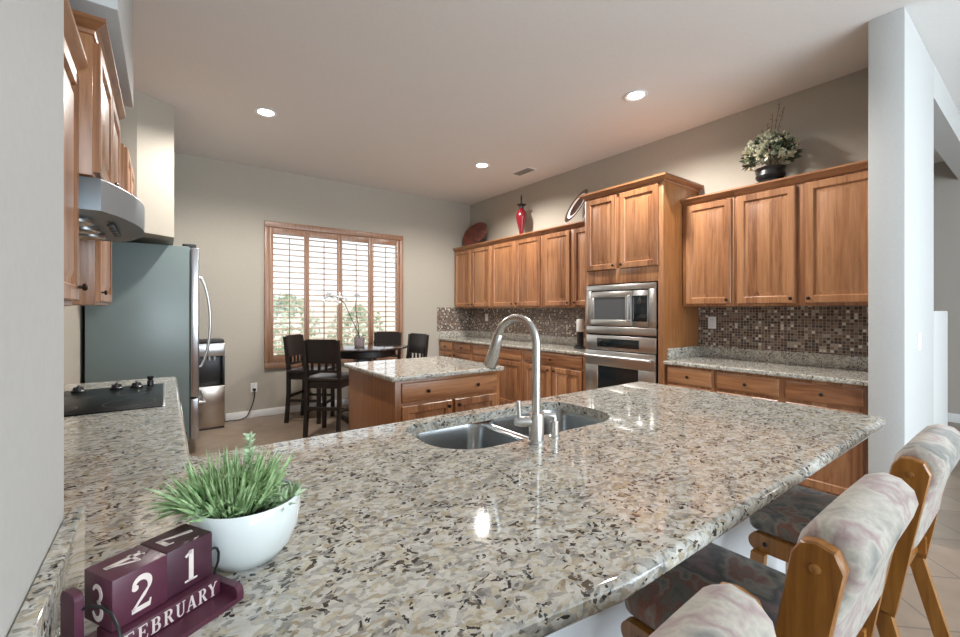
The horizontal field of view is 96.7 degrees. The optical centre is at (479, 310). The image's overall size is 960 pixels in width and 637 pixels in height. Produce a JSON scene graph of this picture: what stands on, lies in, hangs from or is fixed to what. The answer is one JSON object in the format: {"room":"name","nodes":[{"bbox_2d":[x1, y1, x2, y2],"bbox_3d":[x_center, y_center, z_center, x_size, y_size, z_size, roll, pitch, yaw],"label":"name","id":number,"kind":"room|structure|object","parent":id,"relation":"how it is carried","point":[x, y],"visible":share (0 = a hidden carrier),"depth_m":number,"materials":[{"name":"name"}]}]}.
{"room":"kitchen","nodes":[
{"label":"kitchen","id":0,"kind":"room"},
{"bbox_2d":[0,0,63,636],"bbox_3d":[0.534,-0.235,-1.457,0.590,3.210,5.020,0,0,-36],"label":"wall","id":1,"kind":"structure","parent":0,"point":[31,31],"depth_m":0.54,"materials":[{"name":"paint"}]},
{"bbox_2d":[7,507,84,636],"bbox_3d":[-0.561,0.405,0.546,0.023,0.102,0.545,0,0,-36],"label":"backsplash","id":2,"kind":"structure","parent":1,"relation":"attached to","point":[61,570],"depth_m":0.58,"materials":[{"name":"stone"}]},
{"bbox_2d":[64,306,84,384],"bbox_3d":[-2.643,-0.235,2.480,0.150,3.210,5.090,0,0,-36],"label":"wall","id":3,"kind":"structure","parent":0,"point":[74,316],"depth_m":3.39,"materials":[{"name":"paint"}]},
{"bbox_2d":[64,0,87,305],"bbox_3d":[-1.271,-0.466,1.046,0.354,0.901,1.072,0,0,-36],"label":"upper cabinet","id":4,"kind":"object","parent":3,"relation":"attached to","point":[75,58],"visible":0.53,"depth_m":1.42,"materials":[{"name":"brown wood"}]},
{"bbox_2d":[72,239,111,305],"bbox_3d":[-2.359,-0.510,2.494,0.322,0.960,0.664,0,0,-36],"label":"upper cabinet","id":5,"kind":"object","parent":3,"relation":"attached to","point":[95,257],"visible":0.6,"depth_m":2.31,"materials":[{"name":"brown wood"}]},
{"bbox_2d":[71,9,125,186],"bbox_3d":[-1.837,-0.793,1.857,0.407,0.576,0.970,0,0,-36],"label":"upper cabinet","id":6,"kind":"object","parent":3,"relation":"attached to","point":[101,107],"visible":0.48,"depth_m":1.62,"materials":[{"name":"brown wood"}]},
{"bbox_2d":[79,176,144,241],"bbox_3d":[-1.812,-0.426,1.902,0.498,0.147,0.924,0,0,-36],"label":"range hood","id":7,"kind":"object","parent":3,"relation":"attached to","point":[107,211],"visible":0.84,"depth_m":1.76,"materials":[{"name":"metal"}]},
{"bbox_2d":[79,218,93,226],"bbox_3d":[-1.666,-0.362,1.753,0.120,0.018,0.120,0,0,-36],"label":"lamp","id":8,"kind":"object","parent":7,"relation":"attached to","point":[83,222],"depth_m":1.77,"materials":[{"name":"metal"}]},
{"bbox_2d":[79,226,100,233],"bbox_3d":[-1.797,-0.362,1.931,0.120,0.018,0.120,0,0,-36],"label":"lamp","id":9,"kind":"object","parent":7,"relation":"attached to","point":[92,229],"depth_m":1.94,"materials":[{"name":"metal"}]},
{"bbox_2d":[79,233,105,239],"bbox_3d":[-1.927,-0.362,2.107,0.120,0.018,0.120,0,0,-36],"label":"lamp","id":10,"kind":"object","parent":7,"relation":"attached to","point":[100,236],"depth_m":2.11,"materials":[{"name":"metal"}]},
{"bbox_2d":[107,224,114,227],"bbox_3d":[-1.624,-0.370,1.878,0.024,0.010,0.050,0,0,-36],"label":"switch","id":11,"kind":"object","parent":7,"relation":"attached to","point":[108,225],"depth_m":1.86,"materials":[{"name":"black plastic"}]},
{"bbox_2d":[120,143,133,194],"bbox_3d":[-2.768,-0.900,3.115,0.400,0.460,0.778,0,0,-36],"label":"upper cabinet","id":12,"kind":"object","parent":3,"relation":"attached to","point":[126,169],"visible":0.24,"depth_m":2.92,"materials":[{"name":"brown wood"}]},
{"bbox_2d":[69,0,132,106],"bbox_3d":[-1.853,-1.495,1.901,0.434,0.690,0.980,0,0,-36],"label":"soffit","id":13,"kind":"structure","parent":0,"point":[118,14],"depth_m":1.88,"materials":[{"name":"paint"}]},
{"bbox_2d":[119,89,173,244],"bbox_3d":[-3.374,-1.250,4.140,0.644,1.180,1.550,0,0,-36],"label":"wall","id":14,"kind":"structure","parent":0,"point":[147,129],"depth_m":3.69,"materials":[{"name":"paint"}]},
{"bbox_2d":[173,152,469,420],"bbox_3d":[-2.178,-0.235,6.079,5.170,3.210,0.150,0,0,-36],"label":"wall","id":15,"kind":"structure","parent":0,"point":[221,208],"depth_m":5.52,"materials":[{"name":"paint"}]},
{"bbox_2d":[251,382,256,391],"bbox_3d":[-2.889,0.985,5.455,0.075,0.118,0.008,0,0,-36],"label":"wall outlet","id":16,"kind":"object","parent":15,"relation":"attached to","point":[253,385],"visible":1,"depth_m":5.45,"materials":[{"name":"white paint"}]},
{"bbox_2d":[226,398,348,420],"bbox_3d":[-1.916,1.324,6.170,3.040,0.092,0.014,0,0,-36],"label":"baseboard","id":17,"kind":"structure","parent":15,"relation":"attached to","point":[294,408],"depth_m":5.55,"materials":[{"name":"white paint"}]},
{"bbox_2d":[264,220,402,368],"bbox_3d":[-2.030,-0.199,6.142,1.965,1.922,0.146,0,0,-36],"label":"window","id":18,"kind":"structure","parent":15,"relation":"in","point":[267,224],"depth_m":5.71,"materials":[{"name":"brown wood"}]},
{"bbox_2d":[270,227,306,362],"bbox_3d":[-2.559,-0.200,5.698,0.458,1.767,0.078,0,0,-36],"label":"window shutter","id":19,"kind":"object","parent":18,"relation":"attached to","point":[278,231],"visible":0.8,"depth_m":5.67,"materials":[{"name":"brown wood"}]},
{"bbox_2d":[307,231,339,339],"bbox_3d":[-2.191,-0.200,5.970,0.448,1.767,0.078,0,0,-36],"label":"window shutter","id":20,"kind":"object","parent":18,"relation":"attached to","point":[310,234],"visible":0.71,"depth_m":5.94,"materials":[{"name":"brown wood"}]},
{"bbox_2d":[340,234,370,343],"bbox_3d":[-1.822,-0.200,6.242,0.458,1.767,0.078,0,0,-36],"label":"window shutter","id":21,"kind":"object","parent":18,"relation":"attached to","point":[349,238],"visible":0.65,"depth_m":6.22,"materials":[{"name":"brown wood"}]},
{"bbox_2d":[371,238,398,353],"bbox_3d":[-1.449,-0.200,6.517,0.459,1.767,0.078,0,0,-36],"label":"window shutter","id":22,"kind":"object","parent":18,"relation":"attached to","point":[373,240],"visible":0.77,"depth_m":6.48,"materials":[{"name":"brown wood"}]},
{"bbox_2d":[133,0,959,204],"bbox_3d":[2.301,-1.890,2.946,9.200,0.100,10.610,0,0,-36],"label":"ceiling","id":23,"kind":"structure","parent":0,"point":[402,96],"depth_m":3.30,"materials":[{"name":"paint"}]},
{"bbox_2d":[254,108,276,117],"bbox_3d":[-1.987,-1.833,3.961,0.192,0.011,0.192,0,0,-36],"label":"recessed light","id":24,"kind":"object","parent":23,"relation":"in","point":[265,112],"visible":1,"depth_m":3.96,"materials":[{"name":"white paint"}]},
{"bbox_2d":[474,163,489,167],"bbox_3d":[0.025,-1.833,5.408,0.192,0.011,0.192,0,0,-36],"label":"recessed light","id":25,"kind":"object","parent":23,"relation":"in","point":[478,165],"visible":1,"depth_m":5.41,"materials":[{"name":"white paint"}]},
{"bbox_2d":[511,167,535,175],"bbox_3d":[0.577,-1.834,5.644,0.150,0.010,0.340,0,0,-36],"label":"ceiling vent","id":26,"kind":"object","parent":23,"relation":"in","point":[527,169],"visible":1,"depth_m":5.62,"materials":[{"name":"beige metal"}]},
{"bbox_2d":[624,90,647,101],"bbox_3d":[1.334,-1.833,3.648,0.192,0.011,0.192,0,0,-36],"label":"recessed light","id":27,"kind":"object","parent":23,"relation":"in","point":[636,95],"visible":1,"depth_m":3.65,"materials":[{"name":"white paint"}]},
{"bbox_2d":[188,405,959,636],"bbox_3d":[2.301,1.395,2.946,9.200,0.050,10.610,0,0,-36],"label":"floor","id":28,"kind":"structure","parent":0,"point":[943,558],"depth_m":2.82,"materials":[{"name":"beige tile"}]},
{"bbox_2d":[85,242,211,441],"bbox_3d":[-3.229,0.370,4.229,0.923,2.000,0.840,0,0,-36],"label":"refrigerator","id":29,"kind":"object","parent":28,"relation":"on","point":[150,326],"visible":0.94,"depth_m":3.88,"materials":[{"name":"metal"}]},
{"bbox_2d":[198,338,224,430],"bbox_3d":[-3.185,0.855,5.010,0.300,1.030,0.295,0,0,-36],"label":"water cooler","id":30,"kind":"object","parent":28,"relation":"on","point":[212,373],"visible":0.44,"depth_m":4.93,"materials":[{"name":"metal"}]},
{"bbox_2d":[225,388,255,421],"bbox_3d":[-2.998,1.182,5.330,0.363,0.374,0.049,0,0,-40],"label":"power cord","id":31,"kind":"object","parent":28,"relation":"on","point":[254,389],"visible":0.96,"depth_m":5.39,"materials":[{"name":"black plastic"}]},
{"bbox_2d":[283,334,335,423],"bbox_3d":[-2.130,0.840,5.355,0.491,1.060,0.430,0,0,6],"label":"dining chair","id":32,"kind":"object","parent":28,"relation":"on","point":[292,343],"visible":0.74,"depth_m":5.20,"materials":[{"name":"brown wood"}]},
{"bbox_2d":[302,339,348,437],"bbox_3d":[-1.662,0.840,4.757,0.430,1.060,0.491,0,0,7],"label":"dining chair","id":33,"kind":"object","parent":28,"relation":"on","point":[315,351],"visible":0.82,"depth_m":4.56,"materials":[{"name":"brown wood"}]},
{"bbox_2d":[340,343,407,422],"bbox_3d":[-1.477,0.910,5.372,1.120,0.920,1.120,0,0,-36],"label":"dining table","id":34,"kind":"object","parent":28,"relation":"on","point":[369,351],"visible":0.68,"depth_m":5.09,"materials":[{"name":"brown wood"}]},
{"bbox_2d":[323,292,367,346],"bbox_3d":[-1.632,0.108,5.240,0.573,0.683,0.268,0,0,-36],"label":"potted orchid","id":35,"kind":"object","parent":34,"relation":"on","point":[359,341],"visible":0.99,"depth_m":5.27,"materials":[{"name":"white plant"}]},
{"bbox_2d":[372,332,401,360],"bbox_3d":[-1.373,0.840,5.963,0.430,1.060,0.491,0,0,10],"label":"dining chair","id":36,"kind":"object","parent":28,"relation":"on","point":[379,337],"visible":0.07,"depth_m":6.17,"materials":[{"name":"brown wood"}]},
{"bbox_2d":[406,333,428,357],"bbox_3d":[-0.977,0.840,5.521,0.491,1.060,0.430,0,0,-44],"label":"dining chair","id":37,"kind":"object","parent":28,"relation":"on","point":[417,342],"visible":0.21,"depth_m":5.67,"materials":[{"name":"brown wood"}]},
{"bbox_2d":[349,369,498,429],"bbox_3d":[-0.474,0.931,3.570,0.925,0.878,0.972,0,0,-36],"label":"kitchen island","id":38,"kind":"object","parent":28,"relation":"on","point":[373,401],"visible":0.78,"depth_m":3.21,"materials":[{"name":"brown wood"}]},
{"bbox_2d":[344,356,503,381],"bbox_3d":[-0.489,0.473,3.584,0.997,0.035,0.990,0,0,-36],"label":"island countertop","id":39,"kind":"structure","parent":38,"relation":"on","point":[395,370],"depth_m":3.40,"materials":[{"name":"stone"}]},
{"bbox_2d":[440,340,472,360],"bbox_3d":[-0.162,0.931,6.886,0.664,0.878,0.933,0,0,-36],"label":"base cabinet","id":40,"kind":"object","parent":28,"relation":"on","point":[459,350],"visible":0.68,"depth_m":6.65,"materials":[{"name":"brown wood"}]},
{"bbox_2d":[473,344,523,404],"bbox_3d":[0.450,0.931,6.056,0.664,0.878,1.121,0,0,-36],"label":"base cabinet","id":41,"kind":"object","parent":28,"relation":"on","point":[511,379],"visible":0.25,"depth_m":5.64,"materials":[{"name":"brown wood"}]},
{"bbox_2d":[524,349,584,400],"bbox_3d":[1.085,0.931,5.195,0.664,0.878,1.008,0,0,-36],"label":"base cabinet","id":42,"kind":"object","parent":28,"relation":"on","point":[561,373],"visible":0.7,"depth_m":4.96,"materials":[{"name":"brown wood"}]},
{"bbox_2d":[438,330,584,355],"bbox_3d":[0.478,0.421,6.031,0.649,0.139,3.076,0,0,-36],"label":"countertop","id":43,"kind":"structure","parent":42,"relation":"on","point":[558,344],"depth_m":6.03,"materials":[{"name":"stone"}]},
{"bbox_2d":[574,319,584,348],"bbox_3d":[1.201,0.280,5.111,0.156,0.352,0.156,0,0,-36],"label":"coffee grinder","id":44,"kind":"object","parent":43,"relation":"on","point":[580,322],"visible":0.93,"depth_m":5.08,"materials":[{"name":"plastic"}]},
{"bbox_2d":[417,410,785,636],"bbox_3d":[0.212,0.933,1.637,2.556,0.873,0.841,0,0,-36],"label":"base cabinet","id":45,"kind":"object","parent":28,"relation":"on","point":[606,623],"visible":0.02,"depth_m":1.28,"materials":[{"name":"white painted drywall"}]},
{"bbox_2d":[7,377,885,636],"bbox_3d":[-0.444,0.425,2.196,3.051,0.142,3.198,0,0,-36],"label":"countertop","id":46,"kind":"structure","parent":45,"relation":"on","point":[396,534],"depth_m":1.01,"materials":[{"name":"stone"}]},
{"bbox_2d":[64,381,164,416],"bbox_3d":[-1.934,0.435,2.171,0.535,0.042,0.770,0,0,-36],"label":"cooktop","id":47,"kind":"object","parent":46,"relation":"in","point":[78,401],"visible":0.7,"depth_m":2.17,"materials":[{"name":"black glass"}]},
{"bbox_2d":[147,375,153,385],"bbox_3d":[-1.972,0.419,2.553,0.032,0.060,0.032,0,0,-36],"label":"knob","id":48,"kind":"object","parent":47,"relation":"on","point":[150,381],"visible":1,"depth_m":2.54,"materials":[{"name":"black plastic"}]},
{"bbox_2d":[60,547,243,636],"bbox_3d":[-0.462,0.412,0.620,0.120,0.088,0.179,0,0,24],"label":"calendar","id":49,"kind":"object","parent":46,"relation":"on","point":[72,608],"visible":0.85,"depth_m":0.60,"materials":[{"name":"red paint"}]},
{"bbox_2d":[97,574,219,636],"bbox_3d":[-0.461,0.435,0.622,0.049,0.026,0.140,0,0,24],"label":"block","id":50,"kind":"object","parent":49,"relation":"in","point":[178,605],"visible":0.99,"depth_m":0.61,"materials":[{"name":"red paint"}]},
{"bbox_2d":[84,545,166,631],"bbox_3d":[-0.497,0.387,0.600,0.069,0.069,0.069,0,0,24],"label":"cube","id":51,"kind":"object","parent":50,"relation":"on","point":[131,583],"visible":1,"depth_m":0.58,"materials":[{"name":"red paint"}]},
{"bbox_2d":[140,524,211,598],"bbox_3d":[-0.472,0.387,0.664,0.069,0.069,0.068,0,0,24],"label":"cube","id":52,"kind":"object","parent":50,"relation":"on","point":[188,548],"visible":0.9,"depth_m":0.65,"materials":[{"name":"paint"}]},
{"bbox_2d":[85,592,236,636],"bbox_3d":[-0.463,0.452,0.618,0.120,0.008,0.153,0,0,24],"label":"tray","id":53,"kind":"object","parent":49,"relation":"attached to","point":[195,619],"depth_m":0.62,"materials":[{"name":"red paint"}]},
{"bbox_2d":[143,431,307,571],"bbox_3d":[-0.458,0.344,0.787,0.248,0.223,0.254,0,0,37],"label":"potted plant","id":54,"kind":"object","parent":46,"relation":"on","point":[251,516],"visible":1,"depth_m":0.74,"materials":[{"name":"green plant"}]},
{"bbox_2d":[189,478,299,571],"bbox_3d":[-0.433,0.401,0.796,0.181,0.109,0.181,0,0,-36],"label":"bowl","id":55,"kind":"object","parent":54,"relation":"attached to","point":[247,536],"depth_m":0.73,"materials":[{"name":"white ceramic"}]},
{"bbox_2d":[413,410,604,448],"bbox_3d":[0.148,0.599,1.746,0.885,0.204,0.439,0,0,-36],"label":"sink","id":56,"kind":"object","parent":46,"relation":"in","point":[500,431],"visible":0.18,"depth_m":1.84,"materials":[{"name":"metal"}]},
{"bbox_2d":[484,314,544,445],"bbox_3d":[0.121,0.235,1.532,0.102,0.441,0.251,0,0,-36],"label":"kitchen faucet","id":57,"kind":"object","parent":46,"relation":"on","point":[534,421],"visible":1,"depth_m":1.46,"materials":[{"name":"silver metal"}]},
{"bbox_2d":[543,413,559,438],"bbox_3d":[0.243,0.412,1.533,0.092,0.087,0.042,0,0,-9],"label":"soap dispenser","id":58,"kind":"object","parent":46,"relation":"on","point":[554,424],"visible":0.94,"depth_m":1.53,"materials":[{"name":"silver metal"}]},
{"bbox_2d":[578,172,703,390],"bbox_3d":[1.639,0.068,4.416,0.697,2.605,0.998,0,0,-36],"label":"oven tower","id":59,"kind":"object","parent":28,"relation":"on","point":[634,229],"visible":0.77,"depth_m":4.06,"materials":[{"name":"brown wood"}]},
{"bbox_2d":[584,334,657,389],"bbox_3d":[1.535,0.631,4.360,0.533,0.747,0.805,0,0,-36],"label":"wall oven","id":60,"kind":"object","parent":59,"relation":"in","point":[611,359],"visible":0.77,"depth_m":4.23,"materials":[{"name":"metal"}]},
{"bbox_2d":[587,282,657,336],"bbox_3d":[1.524,-0.008,4.352,0.460,0.500,0.805,0,0,-36],"label":"microwave","id":61,"kind":"object","parent":59,"relation":"in","point":[620,309],"visible":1,"depth_m":4.19,"materials":[{"name":"metal"}]},
{"bbox_2d":[665,364,714,391],"bbox_3d":[2.049,0.931,3.889,0.664,0.878,0.431,0,0,-36],"label":"base cabinet","id":62,"kind":"object","parent":28,"relation":"on","point":[678,376],"visible":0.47,"depth_m":3.69,"materials":[{"name":"brown wood"}]},
{"bbox_2d":[649,582,775,636],"bbox_3d":[0.080,0.883,0.640,0.542,0.974,0.539,0,0,-39],"label":"bar stool","id":63,"kind":"object","parent":28,"relation":"on","point":[724,609],"visible":1,"depth_m":0.56,"materials":[{"name":"white fabric"}]},
{"bbox_2d":[621,472,918,636],"bbox_3d":[0.718,0.883,1.091,0.542,0.974,0.539,0,0,-36],"label":"bar stool","id":64,"kind":"object","parent":28,"relation":"on","point":[833,583],"visible":0.94,"depth_m":0.87,"materials":[{"name":"fabric"}]},
{"bbox_2d":[715,370,867,495],"bbox_3d":[2.467,0.931,3.321,0.664,0.878,0.971,0,0,-36],"label":"base cabinet","id":65,"kind":"object","parent":28,"relation":"on","point":[836,477],"visible":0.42,"depth_m":2.95,"materials":[{"name":"brown wood"}]},
{"bbox_2d":[663,346,867,385],"bbox_3d":[2.344,0.421,3.501,0.649,0.139,1.408,0,0,-36],"label":"countertop","id":66,"kind":"structure","parent":65,"relation":"on","point":[844,369],"depth_m":3.50,"materials":[{"name":"stone"}]},
{"bbox_2d":[748,424,959,636],"bbox_3d":[1.343,0.883,1.540,0.542,0.974,0.539,0,0,-36],"label":"bar stool","id":67,"kind":"object","parent":28,"relation":"on","point":[926,462],"visible":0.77,"depth_m":1.40,"materials":[{"name":"beige fabric"}]},
{"bbox_2d":[470,68,867,242],"bbox_3d":[1.486,-0.235,5.339,0.150,3.210,5.390,0,0,-36],"label":"wall","id":68,"kind":"structure","parent":0,"point":[828,120],"depth_m":4.10,"materials":[{"name":"paint"}]},
{"bbox_2d":[453,241,491,307],"bbox_3d":[-0.017,-0.540,6.940,0.367,1.011,1.020,0,0,-36],"label":"upper cabinet","id":69,"kind":"object","parent":68,"relation":"attached to","point":[473,263],"visible":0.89,"depth_m":6.80,"materials":[{"name":"brown wood"}]},
{"bbox_2d":[463,222,486,245],"bbox_3d":[-0.085,-1.258,7.094,0.195,0.421,0.619,0,0,-36],"label":"oval platter","id":70,"kind":"object","parent":69,"relation":"on","point":[476,232],"visible":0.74,"depth_m":7.12,"materials":[{"name":"red ceramic"}]},
{"bbox_2d":[437,307,584,337],"bbox_3d":[0.470,0.153,6.025,0.670,0.397,3.080,0,0,-36],"label":"backsplash","id":71,"kind":"structure","parent":68,"relation":"attached to","point":[548,321],"depth_m":6.54,"materials":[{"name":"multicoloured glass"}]},
{"bbox_2d":[439,330,584,345],"bbox_3d":[0.486,0.404,6.037,0.629,0.104,3.076,0,0,-36],"label":"backsplash","id":72,"kind":"structure","parent":68,"relation":"attached to","point":[442,334],"depth_m":6.48,"materials":[{"name":"stone"}]},
{"bbox_2d":[489,230,541,307],"bbox_3d":[0.603,-0.540,6.099,0.367,1.011,1.062,0,0,-36],"label":"upper cabinet","id":73,"kind":"object","parent":68,"relation":"attached to","point":[516,259],"visible":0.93,"depth_m":5.95,"materials":[{"name":"brown wood"}]},
{"bbox_2d":[516,195,526,233],"bbox_3d":[0.593,-1.351,6.103,0.160,0.610,0.160,0,0,-36],"label":"vase","id":74,"kind":"object","parent":73,"relation":"on","point":[521,215],"visible":0.86,"depth_m":6.06,"materials":[{"name":"ceramic"}]},
{"bbox_2d":[539,220,584,307],"bbox_3d":[1.210,-0.540,5.277,0.367,1.011,0.977,0,0,-36],"label":"upper cabinet","id":75,"kind":"object","parent":68,"relation":"attached to","point":[563,246],"visible":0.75,"depth_m":5.26,"materials":[{"name":"brown wood"}]},
{"bbox_2d":[565,189,587,223],"bbox_3d":[1.175,-1.264,5.223,0.241,0.435,0.450,0,0,-26],"label":"plate","id":76,"kind":"object","parent":75,"relation":"on","point":[577,203],"visible":0.8,"depth_m":5.26,"materials":[{"name":"ceramic"}]},
{"bbox_2d":[680,189,734,306],"bbox_3d":[2.178,-0.540,3.964,0.367,1.011,0.461,0,0,-36],"label":"upper cabinet","id":77,"kind":"object","parent":68,"relation":"attached to","point":[708,219],"visible":0.91,"depth_m":3.84,"materials":[{"name":"brown wood"}]},
{"bbox_2d":[708,316,715,328],"bbox_3d":[2.255,0.120,4.148,0.008,0.118,0.075,0,0,-36],"label":"wall outlet","id":78,"kind":"object","parent":68,"relation":"attached to","point":[711,320],"visible":1,"depth_m":4.15,"materials":[{"name":"white paint"}]},
{"bbox_2d":[667,346,867,370],"bbox_3d":[2.368,0.404,3.519,0.589,0.104,1.408,0,0,-36],"label":"backsplash","id":79,"kind":"structure","parent":68,"relation":"attached to","point":[799,358],"depth_m":3.72,"materials":[{"name":"stone"}]},
{"bbox_2d":[699,306,867,356],"bbox_3d":[2.603,0.153,3.691,0.008,0.397,1.410,0,0,-36],"label":"backsplash","id":80,"kind":"structure","parent":68,"relation":"attached to","point":[836,330],"depth_m":3.63,"materials":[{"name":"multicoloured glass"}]},
{"bbox_2d":[732,160,867,305],"bbox_3d":[2.596,-0.540,3.397,0.367,1.011,0.942,0,0,-36],"label":"upper cabinet","id":81,"kind":"object","parent":68,"relation":"attached to","point":[801,239],"visible":0.8,"depth_m":3.29,"materials":[{"name":"brown wood"}]},
{"bbox_2d":[739,104,802,183],"bbox_3d":[2.430,-1.387,3.579,0.360,0.680,0.463,0,0,-36],"label":"potted plant","id":82,"kind":"object","parent":81,"relation":"on","point":[781,143],"visible":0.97,"depth_m":3.52,"materials":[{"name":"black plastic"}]},
{"bbox_2d":[868,7,959,473],"bbox_3d":[4.331,-0.235,3.984,4.500,3.210,0.169,0,0,-36],"label":"wall pillar","id":83,"kind":"structure","parent":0,"point":[912,112],"depth_m":2.68,"materials":[{"name":"paint"}]},
{"bbox_2d":[918,333,920,350],"bbox_3d":[2.920,0.210,2.831,0.075,0.118,0.010,0,0,-36],"label":"light switch","id":84,"kind":"object","parent":83,"relation":"attached to","point":[919,334],"visible":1,"depth_m":2.81,"materials":[{"name":"white paint"}]},
{"bbox_2d":[934,161,959,413],"bbox_3d":[5.671,-0.235,5.494,0.150,3.210,10.110,0,0,-36],"label":"wall","id":85,"kind":"structure","parent":0,"point":[946,184],"depth_m":5.25,"materials":[{"name":"beige paint"}]},
{"bbox_2d":[948,413,959,422],"bbox_3d":[5.605,1.315,5.445,0.015,0.110,10.110,0,0,-36],"label":"baseboard","id":86,"kind":"structure","parent":85,"relation":"attached to","point":[955,418],"depth_m":5.20,"materials":[{"name":"white paint"}]},
{"label":"outside","id":87,"kind":"structure","parent":0,"visible":0},
{"bbox_3d":[-5.394,1.460,12.368,18.000,0.060,13.690,0,0,-36],"label":"yard","id":88,"kind":"structure","parent":87,"visible":0},
{"bbox_2d":[273,291,320,354],"bbox_3d":[-4.812,0.481,10.398,1.904,1.930,1.815,0,0,-36],"label":"shrub","id":89,"kind":"object","parent":88,"relation":"on","point":[280,297],"visible":0.3,"depth_m":10.27,"materials":[{"name":"green plant"}]},
{"bbox_2d":[273,299,394,354],"bbox_3d":[-5.361,0.570,12.323,18.000,1.800,0.200,0,0,-36],"label":"wall","id":90,"kind":"structure","parent":88,"relation":"on","point":[310,303],"depth_m":12.91,"materials":[{"name":"white paint"}]},
{"bbox_2d":[327,303,384,341],"bbox_3d":[-3.461,0.621,12.112,1.638,1.638,1.620,0,0,-36],"label":"shrub","id":91,"kind":"object","parent":88,"relation":"on","point":[358,308],"visible":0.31,"depth_m":11.97,"materials":[{"name":"green plant"}]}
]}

